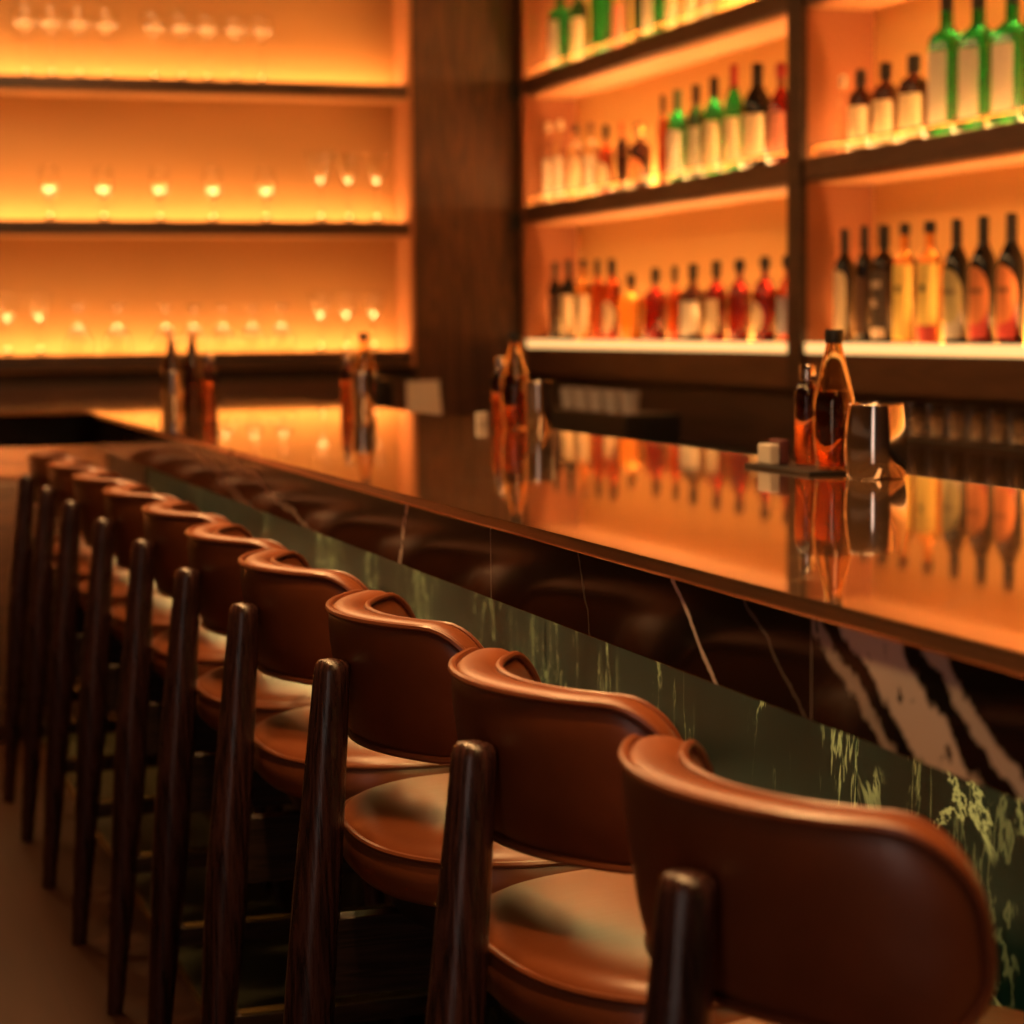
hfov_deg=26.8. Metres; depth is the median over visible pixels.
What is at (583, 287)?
liquor bottle
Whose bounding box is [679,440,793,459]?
countertop
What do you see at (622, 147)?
liquor bottle
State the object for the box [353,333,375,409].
bottle
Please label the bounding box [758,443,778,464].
box
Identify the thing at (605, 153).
liquor bottle
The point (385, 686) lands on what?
bar stool
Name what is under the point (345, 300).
cocktail glass
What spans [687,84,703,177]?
liquor bottle
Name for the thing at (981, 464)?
tumbler
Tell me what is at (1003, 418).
tumbler
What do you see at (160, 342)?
stemmed glass
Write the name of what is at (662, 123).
liquor bottle
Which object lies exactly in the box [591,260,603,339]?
liquor bottle
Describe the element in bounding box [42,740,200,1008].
trim
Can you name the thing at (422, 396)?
card stand
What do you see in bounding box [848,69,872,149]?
liquor bottle
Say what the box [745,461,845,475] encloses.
tray
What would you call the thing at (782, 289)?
liquor bottle
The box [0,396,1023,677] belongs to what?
countertop
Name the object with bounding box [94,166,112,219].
wine glass
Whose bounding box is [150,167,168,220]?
wine glass
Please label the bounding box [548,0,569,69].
liquor bottle
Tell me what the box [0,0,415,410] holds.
shelving
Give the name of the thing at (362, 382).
tin
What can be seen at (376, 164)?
cocktail glass
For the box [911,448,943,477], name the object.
tumbler
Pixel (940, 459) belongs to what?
tumbler
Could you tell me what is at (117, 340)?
stemmed glass
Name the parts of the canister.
lid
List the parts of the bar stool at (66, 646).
leg, foot plate, seat rail, backrest, seat, leg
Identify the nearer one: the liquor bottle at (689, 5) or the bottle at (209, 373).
the bottle at (209, 373)
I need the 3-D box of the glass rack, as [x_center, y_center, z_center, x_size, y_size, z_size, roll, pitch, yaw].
[1.288,-0.118,5.721,0.190,0.126,1.500,-2,5,-18]
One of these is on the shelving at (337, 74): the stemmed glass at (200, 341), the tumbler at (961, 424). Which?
the stemmed glass at (200, 341)
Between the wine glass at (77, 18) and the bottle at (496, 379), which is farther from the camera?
the wine glass at (77, 18)
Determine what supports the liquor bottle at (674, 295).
on the shelving at (797, 208)
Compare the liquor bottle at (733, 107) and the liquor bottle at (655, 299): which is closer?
the liquor bottle at (733, 107)
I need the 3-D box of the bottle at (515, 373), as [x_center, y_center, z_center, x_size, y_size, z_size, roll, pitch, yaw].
[0.008,-0.305,4.997,0.068,0.223,0.068,-2,5,-18]
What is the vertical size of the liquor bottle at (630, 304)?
0.281 m
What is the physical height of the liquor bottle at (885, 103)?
0.275 m
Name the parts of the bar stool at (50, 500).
leg, seat rail, backrest, seat, foot plate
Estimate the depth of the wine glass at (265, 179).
9.68 m
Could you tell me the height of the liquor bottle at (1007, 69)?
0.398 m
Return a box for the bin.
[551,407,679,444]
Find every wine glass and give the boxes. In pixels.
[39,166,58,219]
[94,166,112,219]
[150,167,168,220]
[203,168,221,220]
[257,169,274,220]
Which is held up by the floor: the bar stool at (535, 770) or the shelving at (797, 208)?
the bar stool at (535, 770)
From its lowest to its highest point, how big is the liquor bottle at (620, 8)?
0.362 m
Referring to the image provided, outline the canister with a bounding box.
[375,372,393,408]
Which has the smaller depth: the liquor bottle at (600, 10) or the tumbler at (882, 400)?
the tumbler at (882, 400)
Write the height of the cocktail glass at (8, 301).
0.274 m
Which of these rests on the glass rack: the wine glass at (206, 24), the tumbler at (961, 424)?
the tumbler at (961, 424)
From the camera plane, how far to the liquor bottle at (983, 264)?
6.33 m
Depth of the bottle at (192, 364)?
6.57 m
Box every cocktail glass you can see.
[0,293,18,355]
[26,292,50,354]
[306,152,333,221]
[308,291,331,350]
[334,152,361,221]
[334,291,357,350]
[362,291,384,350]
[363,153,389,221]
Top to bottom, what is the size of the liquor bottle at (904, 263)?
0.381 m
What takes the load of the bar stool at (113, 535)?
on the floor
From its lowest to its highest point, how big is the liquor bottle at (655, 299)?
0.298 m
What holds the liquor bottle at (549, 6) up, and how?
on the shelving at (797, 208)
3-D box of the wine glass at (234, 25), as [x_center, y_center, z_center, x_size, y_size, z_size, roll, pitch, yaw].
[-1.239,-2.074,9.620,0.107,0.292,0.107,-2,5,-18]
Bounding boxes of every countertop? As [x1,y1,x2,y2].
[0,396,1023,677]
[538,374,1023,459]
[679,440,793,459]
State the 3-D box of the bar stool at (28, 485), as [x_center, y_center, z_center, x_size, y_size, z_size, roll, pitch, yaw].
[-1.179,0.317,6.044,0.526,0.966,0.528,-2,5,-18]
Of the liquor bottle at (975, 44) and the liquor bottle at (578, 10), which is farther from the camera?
the liquor bottle at (578, 10)
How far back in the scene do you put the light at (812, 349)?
6.52 m
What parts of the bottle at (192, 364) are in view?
spout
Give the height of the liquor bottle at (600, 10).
0.383 m
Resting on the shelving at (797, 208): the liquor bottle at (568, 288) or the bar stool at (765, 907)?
the liquor bottle at (568, 288)
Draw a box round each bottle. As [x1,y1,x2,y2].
[161,330,183,407]
[182,330,202,406]
[202,353,216,407]
[340,352,353,407]
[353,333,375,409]
[491,357,504,425]
[501,333,528,428]
[543,123,554,202]
[545,0,551,70]
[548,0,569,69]
[548,262,561,339]
[554,121,566,200]
[561,260,576,339]
[569,125,583,197]
[570,0,588,61]
[576,260,591,339]
[585,123,597,195]
[590,0,611,55]
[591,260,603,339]
[598,125,613,193]
[603,259,620,339]
[612,0,629,47]
[616,122,628,189]
[618,274,643,340]
[629,122,650,187]
[633,0,642,40]
[642,0,664,36]
[644,268,667,340]
[658,95,667,182]
[665,0,680,28]
[667,89,687,180]
[668,266,680,340]
[680,264,705,340]
[684,0,699,22]
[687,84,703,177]
[701,0,716,16]
[704,76,723,174]
[705,261,727,341]
[724,64,742,171]
[727,259,751,341]
[743,62,770,168]
[752,256,776,341]
[769,62,786,163]
[777,255,786,341]
[794,364,815,464]
[812,329,854,470]
[834,229,854,342]
[837,75,847,151]
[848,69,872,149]
[855,226,872,342]
[871,224,893,342]
[872,62,898,145]
[892,223,915,343]
[898,54,927,141]
[916,221,941,343]
[927,0,960,136]
[943,219,969,343]
[958,0,992,131]
[969,216,996,343]
[991,0,1023,125]
[996,213,1023,344]
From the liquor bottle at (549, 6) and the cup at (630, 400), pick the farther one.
the liquor bottle at (549, 6)
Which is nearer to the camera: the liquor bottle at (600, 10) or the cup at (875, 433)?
the cup at (875, 433)
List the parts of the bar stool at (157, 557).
leg, foot plate, seat rail, backrest, seat, leg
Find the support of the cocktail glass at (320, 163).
on the shelving at (337, 74)
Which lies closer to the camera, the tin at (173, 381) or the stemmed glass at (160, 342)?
the tin at (173, 381)
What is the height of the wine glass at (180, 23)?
0.292 m
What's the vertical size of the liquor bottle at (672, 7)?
0.336 m
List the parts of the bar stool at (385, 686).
leg, seat rail, backrest, seat, seat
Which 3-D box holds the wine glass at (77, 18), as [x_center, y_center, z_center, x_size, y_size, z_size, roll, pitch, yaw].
[-1.894,-2.050,9.403,0.108,0.295,0.108,-2,5,-18]
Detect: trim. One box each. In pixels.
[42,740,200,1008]
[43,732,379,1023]
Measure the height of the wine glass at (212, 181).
0.235 m
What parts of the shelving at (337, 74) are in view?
shelf, shelf, shelf, panel, panel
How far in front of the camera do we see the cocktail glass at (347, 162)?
9.80 m
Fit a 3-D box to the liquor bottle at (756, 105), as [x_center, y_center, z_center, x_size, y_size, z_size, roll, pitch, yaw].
[0.889,-1.431,7.794,0.106,0.387,0.105,-5,6,-38]
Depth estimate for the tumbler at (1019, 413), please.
5.48 m
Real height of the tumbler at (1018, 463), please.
0.098 m
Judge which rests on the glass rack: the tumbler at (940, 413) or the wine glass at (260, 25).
the tumbler at (940, 413)
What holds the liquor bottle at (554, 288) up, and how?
on the shelving at (797, 208)
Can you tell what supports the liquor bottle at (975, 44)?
on the shelving at (797, 208)
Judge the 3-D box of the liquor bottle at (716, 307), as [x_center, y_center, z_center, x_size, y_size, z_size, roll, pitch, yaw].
[0.780,-0.803,8.200,0.085,0.308,0.084,-2,5,-18]
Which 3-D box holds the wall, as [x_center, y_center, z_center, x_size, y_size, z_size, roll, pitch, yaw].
[-2.372,-1.208,9.652,5.660,3.400,0.100,-2,5,-18]
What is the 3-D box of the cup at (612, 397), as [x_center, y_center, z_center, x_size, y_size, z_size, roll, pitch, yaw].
[0.388,-0.419,8.161,0.078,0.082,0.078,-2,5,-18]
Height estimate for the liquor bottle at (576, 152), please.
0.337 m
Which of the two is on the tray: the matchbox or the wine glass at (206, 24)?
the matchbox
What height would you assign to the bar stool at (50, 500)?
0.966 m
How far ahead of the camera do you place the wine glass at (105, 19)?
9.39 m
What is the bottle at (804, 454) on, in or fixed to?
on the tray
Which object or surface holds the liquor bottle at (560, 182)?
on the shelving at (797, 208)
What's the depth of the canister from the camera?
9.35 m
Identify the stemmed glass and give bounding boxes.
[65,304,92,354]
[104,304,131,353]
[153,305,178,353]
[181,305,206,352]
[210,305,235,352]
[239,305,265,351]
[268,304,294,351]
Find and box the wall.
[516,0,537,380]
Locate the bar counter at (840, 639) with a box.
[0,396,1023,1023]
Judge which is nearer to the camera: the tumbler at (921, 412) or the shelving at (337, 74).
the tumbler at (921, 412)
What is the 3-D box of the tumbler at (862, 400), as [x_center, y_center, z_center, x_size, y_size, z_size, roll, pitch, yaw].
[1.060,-0.280,6.310,0.090,0.098,0.090,-2,5,-18]
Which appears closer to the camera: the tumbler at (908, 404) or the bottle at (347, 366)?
the tumbler at (908, 404)
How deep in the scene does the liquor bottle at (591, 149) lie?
9.40 m
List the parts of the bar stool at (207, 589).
leg, backrest, seat rail, seat, foot plate, leg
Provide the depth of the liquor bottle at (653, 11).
8.65 m
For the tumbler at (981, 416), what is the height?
0.098 m
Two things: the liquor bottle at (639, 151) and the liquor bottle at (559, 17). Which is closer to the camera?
the liquor bottle at (639, 151)
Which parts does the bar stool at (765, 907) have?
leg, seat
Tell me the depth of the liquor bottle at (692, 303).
8.38 m
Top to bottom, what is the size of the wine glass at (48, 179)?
0.235 m
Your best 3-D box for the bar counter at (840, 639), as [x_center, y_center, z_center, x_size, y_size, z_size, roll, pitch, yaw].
[-0.572,0.521,3.026,2.580,1.068,9.000,-2,5,-18]
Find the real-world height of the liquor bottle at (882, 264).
0.382 m
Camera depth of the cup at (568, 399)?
8.60 m
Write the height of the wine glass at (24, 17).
0.295 m
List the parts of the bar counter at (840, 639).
panel, panel, corner post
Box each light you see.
[526,340,786,352]
[805,342,1023,357]
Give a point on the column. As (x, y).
(463, 52)
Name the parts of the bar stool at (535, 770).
leg, backrest, seat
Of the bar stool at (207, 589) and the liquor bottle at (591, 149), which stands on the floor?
the bar stool at (207, 589)
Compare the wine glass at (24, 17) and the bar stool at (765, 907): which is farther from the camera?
the wine glass at (24, 17)
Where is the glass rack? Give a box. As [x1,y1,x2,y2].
[908,437,1023,452]
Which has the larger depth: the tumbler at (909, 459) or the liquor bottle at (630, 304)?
the liquor bottle at (630, 304)
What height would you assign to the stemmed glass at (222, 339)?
0.214 m
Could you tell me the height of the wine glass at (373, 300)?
0.274 m
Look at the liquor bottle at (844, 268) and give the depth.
7.17 m
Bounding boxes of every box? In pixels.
[475,412,486,424]
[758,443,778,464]
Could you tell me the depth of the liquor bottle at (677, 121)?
8.47 m
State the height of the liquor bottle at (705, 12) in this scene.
0.315 m
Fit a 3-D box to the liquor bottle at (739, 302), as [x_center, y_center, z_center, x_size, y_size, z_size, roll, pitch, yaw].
[0.846,-0.786,8.001,0.089,0.308,0.089,-2,5,-18]
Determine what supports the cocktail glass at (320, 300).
on the shelving at (337, 74)
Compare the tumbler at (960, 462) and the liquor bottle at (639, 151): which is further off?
the liquor bottle at (639, 151)
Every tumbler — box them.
[858,399,886,402]
[875,400,905,401]
[894,401,924,436]
[906,446,924,474]
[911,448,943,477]
[912,403,943,438]
[930,450,963,479]
[931,404,963,440]
[950,452,983,482]
[951,405,983,442]
[971,406,1005,444]
[971,454,1004,485]
[992,408,1023,446]
[992,456,1023,487]
[1014,409,1023,448]
[1014,458,1023,489]
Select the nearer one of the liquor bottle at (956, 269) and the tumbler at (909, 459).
the tumbler at (909, 459)
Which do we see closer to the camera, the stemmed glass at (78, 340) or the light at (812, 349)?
the light at (812, 349)
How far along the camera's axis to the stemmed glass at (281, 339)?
9.75 m
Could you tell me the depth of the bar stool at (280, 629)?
3.12 m
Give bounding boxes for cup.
[560,387,578,407]
[574,388,593,409]
[589,389,608,410]
[604,390,623,412]
[620,391,639,413]
[844,402,907,479]
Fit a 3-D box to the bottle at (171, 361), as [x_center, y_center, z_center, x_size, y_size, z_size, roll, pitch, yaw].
[-1.036,-0.435,6.546,0.066,0.236,0.066,-2,5,-18]
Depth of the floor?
4.62 m
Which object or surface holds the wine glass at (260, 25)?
on the shelving at (337, 74)
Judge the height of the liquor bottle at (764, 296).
0.312 m
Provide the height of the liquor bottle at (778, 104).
0.368 m
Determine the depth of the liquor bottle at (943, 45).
6.48 m
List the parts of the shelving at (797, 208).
panel, gallery rail, shelf, shelf, gallery rail, shelf, shelf, gallery rail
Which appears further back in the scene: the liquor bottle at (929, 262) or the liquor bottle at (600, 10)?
the liquor bottle at (600, 10)
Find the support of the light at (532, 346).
on the shelving at (797, 208)
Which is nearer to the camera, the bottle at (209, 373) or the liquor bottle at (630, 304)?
the bottle at (209, 373)
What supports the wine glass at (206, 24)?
on the shelving at (337, 74)
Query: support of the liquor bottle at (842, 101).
on the shelving at (797, 208)
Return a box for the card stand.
[406,381,441,414]
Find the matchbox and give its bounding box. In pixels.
[769,438,788,463]
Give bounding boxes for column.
[411,0,518,420]
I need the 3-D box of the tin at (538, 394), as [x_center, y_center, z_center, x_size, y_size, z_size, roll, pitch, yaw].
[0.061,-0.240,4.888,0.069,0.113,0.069,-2,5,-18]
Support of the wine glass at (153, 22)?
on the shelving at (337, 74)
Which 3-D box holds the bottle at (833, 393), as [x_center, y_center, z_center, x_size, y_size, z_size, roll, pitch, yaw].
[0.513,-0.179,3.428,0.068,0.223,0.068,-2,5,-18]
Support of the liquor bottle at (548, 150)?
on the shelving at (797, 208)
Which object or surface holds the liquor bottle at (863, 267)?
on the shelving at (797, 208)
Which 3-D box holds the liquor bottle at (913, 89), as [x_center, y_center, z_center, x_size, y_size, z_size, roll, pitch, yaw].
[1.254,-1.286,6.713,0.092,0.278,0.091,-5,6,-38]
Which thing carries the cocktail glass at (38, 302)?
on the shelving at (337, 74)
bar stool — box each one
[2,450,90,802]
[20,459,124,841]
[42,471,269,888]
[71,484,297,945]
[107,501,386,1015]
[147,522,407,1023]
[200,549,526,1023]
[283,589,585,1023]
[425,647,749,1023]
[618,734,1023,1023]
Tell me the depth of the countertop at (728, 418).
7.99 m
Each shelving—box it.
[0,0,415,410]
[518,0,1023,401]
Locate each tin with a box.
[162,371,184,408]
[350,372,374,411]
[524,381,553,431]
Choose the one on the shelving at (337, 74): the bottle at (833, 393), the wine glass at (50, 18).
the wine glass at (50, 18)
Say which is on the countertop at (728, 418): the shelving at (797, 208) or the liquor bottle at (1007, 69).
the shelving at (797, 208)
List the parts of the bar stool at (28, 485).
leg, backrest, seat rail, seat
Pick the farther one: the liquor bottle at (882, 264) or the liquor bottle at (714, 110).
the liquor bottle at (714, 110)
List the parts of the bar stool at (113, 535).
leg, foot plate, seat rail, backrest, seat, leg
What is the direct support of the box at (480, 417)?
on the bar counter at (840, 639)
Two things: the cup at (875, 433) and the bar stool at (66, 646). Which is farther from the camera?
the bar stool at (66, 646)
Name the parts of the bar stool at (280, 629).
leg, seat, seat rail, backrest, foot plate, seat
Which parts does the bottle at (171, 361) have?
spout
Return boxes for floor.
[0,740,424,1023]
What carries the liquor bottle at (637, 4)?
on the shelving at (797, 208)
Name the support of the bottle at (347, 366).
on the bar counter at (840, 639)
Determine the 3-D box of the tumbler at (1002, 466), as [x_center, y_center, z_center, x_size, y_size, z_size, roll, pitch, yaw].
[1.298,-0.094,5.613,0.090,0.098,0.090,-2,5,-18]
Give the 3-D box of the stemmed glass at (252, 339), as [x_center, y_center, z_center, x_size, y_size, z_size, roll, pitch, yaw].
[-1.178,-0.832,9.745,0.118,0.214,0.118,-2,5,-18]
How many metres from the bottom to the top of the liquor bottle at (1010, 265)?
0.380 m

